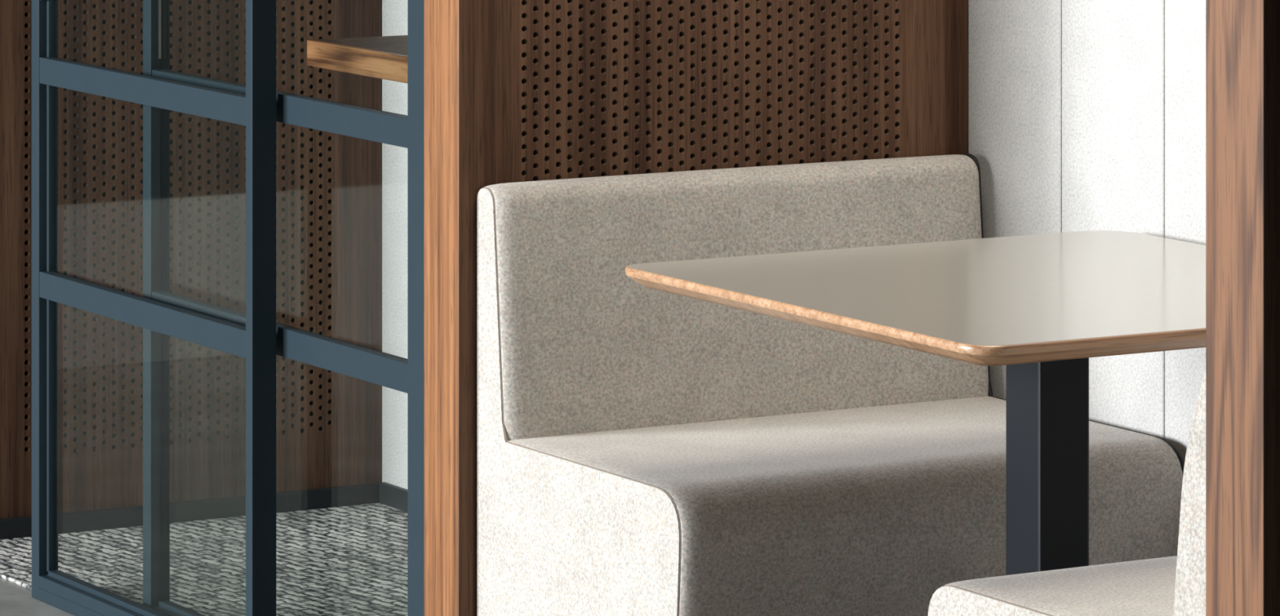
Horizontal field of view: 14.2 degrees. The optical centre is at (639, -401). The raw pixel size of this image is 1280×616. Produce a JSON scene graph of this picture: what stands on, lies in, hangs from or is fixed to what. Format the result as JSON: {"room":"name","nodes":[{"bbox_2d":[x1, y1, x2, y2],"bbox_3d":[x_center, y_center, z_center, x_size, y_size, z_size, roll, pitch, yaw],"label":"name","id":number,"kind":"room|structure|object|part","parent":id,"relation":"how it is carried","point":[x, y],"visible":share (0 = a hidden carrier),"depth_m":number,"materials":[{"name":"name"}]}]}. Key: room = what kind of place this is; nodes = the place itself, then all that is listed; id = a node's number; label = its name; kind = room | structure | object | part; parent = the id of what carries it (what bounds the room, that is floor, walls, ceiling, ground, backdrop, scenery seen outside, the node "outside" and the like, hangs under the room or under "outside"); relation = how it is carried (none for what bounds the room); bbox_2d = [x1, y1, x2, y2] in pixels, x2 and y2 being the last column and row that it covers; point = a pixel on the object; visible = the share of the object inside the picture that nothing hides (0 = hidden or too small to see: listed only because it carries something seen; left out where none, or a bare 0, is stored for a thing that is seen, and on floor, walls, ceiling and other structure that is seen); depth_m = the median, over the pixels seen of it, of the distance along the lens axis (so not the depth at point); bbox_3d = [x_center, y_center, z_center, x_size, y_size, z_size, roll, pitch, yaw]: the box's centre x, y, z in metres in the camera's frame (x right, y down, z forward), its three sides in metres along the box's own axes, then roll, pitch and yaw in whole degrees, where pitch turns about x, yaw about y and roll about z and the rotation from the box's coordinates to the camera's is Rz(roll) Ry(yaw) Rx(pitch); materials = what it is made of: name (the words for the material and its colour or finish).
{"room":"office booth area","nodes":[
{"label":"office booth area","id":0,"kind":"room"},
{"bbox_2d":[0,577,74,615],"bbox_3d":[-1.362,1.575,4.404,10.000,0.050,15.000,0,0,-30],"label":"floor","id":1,"kind":"structure","parent":0,"point":[15,600],"depth_m":7.95,"materials":[{"name":"concrete"}]},
{"bbox_2d":[31,0,275,615],"bbox_3d":[-0.732,0.510,7.663,0.040,2.080,0.796,0,0,-30],"label":"door","id":2,"kind":"structure","parent":1,"relation":"on","point":[255,109],"depth_m":7.65,"materials":[{"name":"blue metal"}]},
{"bbox_3d":[-0.734,1.527,7.658,0.031,0.046,0.746,0,0,-30],"label":"rail","id":3,"kind":"part","parent":2,"relation":"part of","materials":[{"name":"blue metal"}]},
{"bbox_3d":[-0.736,0.728,7.657,0.021,0.040,0.746,0,0,-30],"label":"rail","id":4,"kind":"part","parent":2,"relation":"part of","materials":[{"name":"blue metal"}]},
{"bbox_3d":[-0.736,1.060,7.657,0.021,0.040,0.746,0,0,-30],"label":"rail","id":5,"kind":"part","parent":2,"relation":"part of","materials":[{"name":"blue metal"}]},
{"bbox_2d":[0,0,382,519],"bbox_3d":[-0.794,0.490,8.677,0.934,2.120,0.100,0,0,-30],"label":"wall","id":6,"kind":"structure","parent":1,"relation":"on","point":[329,185],"depth_m":8.65,"materials":[{"name":"brown wood"}]},
{"bbox_2d":[0,483,378,539],"bbox_3d":[-0.793,1.528,8.614,0.813,0.032,0.012,0,0,-30],"label":"baseboard","id":7,"kind":"structure","parent":6,"relation":"attached to","point":[325,498],"depth_m":8.64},
{"bbox_2d":[0,502,407,615],"bbox_3d":[-0.356,1.547,7.839,0.821,0.006,1.788,0,0,-30],"label":"carpet","id":8,"kind":"object","parent":1,"relation":"on","point":[345,561],"visible":0.63,"depth_m":8.27,"materials":[{"name":"grey carpet"}]},
{"bbox_2d":[142,0,424,615],"bbox_3d":[-0.485,0.510,7.319,0.036,2.080,1.012,0,0,-30],"label":"door frame","id":9,"kind":"structure","parent":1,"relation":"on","point":[406,375],"depth_m":7.30,"materials":[{"name":"blue metal"}]},
{"bbox_3d":[-0.511,1.527,7.364,0.031,0.046,0.850,0,0,-30],"label":"rail","id":10,"kind":"part","parent":9,"relation":"part of","materials":[{"name":"blue metal"}]},
{"bbox_3d":[-0.513,0.725,7.363,0.020,0.040,0.850,0,0,-30],"label":"rail","id":11,"kind":"part","parent":9,"relation":"part of","materials":[{"name":"blue metal"}]},
{"bbox_3d":[-0.513,1.058,7.363,0.020,0.041,0.850,0,0,-30],"label":"rail","id":12,"kind":"part","parent":9,"relation":"part of","materials":[{"name":"blue metal"}]},
{"bbox_2d":[424,0,968,615],"bbox_3d":[0.143,0.490,7.036,0.934,2.120,0.100,0,0,-30],"label":"wall","id":13,"kind":"structure","parent":1,"relation":"on","point":[516,91],"depth_m":6.88,"materials":[{"name":"brown wood"}]},
{"bbox_3d":[-0.253,0.490,6.810,0.022,2.120,0.100,0,0,-30],"label":"edge post","id":14,"kind":"part","parent":13,"relation":"part of","materials":[{"name":"brown wood"}]},
{"bbox_2d":[476,153,1184,615],"bbox_3d":[0.249,1.157,6.723,0.757,0.785,0.544,0,0,-30],"label":"bench","id":15,"kind":"object","parent":1,"relation":"on","point":[642,451],"visible":0.83,"depth_m":6.73,"materials":[{"name":"fabric"}]},
{"bbox_3d":[0.136,1.010,6.920,0.752,0.489,0.089,0,0,-30],"label":"backrest","id":16,"kind":"part","parent":15,"relation":"part of","materials":[{"name":"fabric"}]},
{"bbox_3d":[0.248,1.290,6.723,0.752,0.396,0.543,0,0,-30],"label":"seat","id":17,"kind":"part","parent":15,"relation":"part of","materials":[{"name":"fabric"}]},
{"bbox_2d":[625,230,1205,575],"bbox_3d":[0.502,1.190,6.259,0.759,0.720,0.822,0,0,-30],"label":"table","id":18,"kind":"object","parent":1,"relation":"on","point":[1037,306],"visible":0.98,"depth_m":6.23,"materials":[{"name":"laminate"}]},
{"bbox_2d":[928,372,1205,615],"bbox_3d":[0.791,1.159,5.774,0.757,0.782,0.579,0,0,-30],"label":"bench","id":19,"kind":"object","parent":1,"relation":"on","point":[1171,586],"visible":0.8,"depth_m":5.69,"materials":[{"name":"fabric"}]},
{"bbox_3d":[0.790,1.296,5.774,0.752,0.384,0.578,0,0,-30],"label":"seat","id":20,"kind":"part","parent":19,"relation":"part of","materials":[{"name":"fabric"}]},
{"bbox_2d":[1205,0,1279,615],"bbox_3d":[0.995,0.490,5.498,0.889,2.120,0.100,0,0,-30],"label":"wall","id":21,"kind":"structure","parent":1,"relation":"on","point":[1242,37],"depth_m":5.26,"materials":[{"name":"brown wood"}]},
{"bbox_2d":[382,0,407,489],"bbox_3d":[0.041,0.490,8.065,0.090,2.120,1.790,0,0,-30],"label":"wall","id":22,"kind":"structure","parent":0,"point":[394,12],"depth_m":8.78,"materials":[{"name":"paint"}]},
{"bbox_2d":[306,35,407,83],"bbox_3d":[-0.035,0.700,7.615,0.488,0.040,1.082,0,0,-30],"label":"shelf","id":23,"kind":"object","parent":22,"relation":"attached to","point":[383,57],"visible":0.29,"depth_m":7.83,"materials":[{"name":"brown wood"}]},
{"bbox_2d":[378,482,407,512],"bbox_3d":[-0.001,1.526,8.035,0.012,0.035,1.776,0,0,-30],"label":"baseboard","id":24,"kind":"structure","parent":22,"relation":"attached to","point":[391,495],"depth_m":8.76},
{"bbox_2d":[968,0,1205,465],"bbox_3d":[0.906,0.490,6.459,0.090,2.120,1.658,0,0,-30],"label":"wall","id":25,"kind":"structure","parent":0,"point":[1084,115],"depth_m":6.87,"materials":[{"name":"paint"}]}
]}

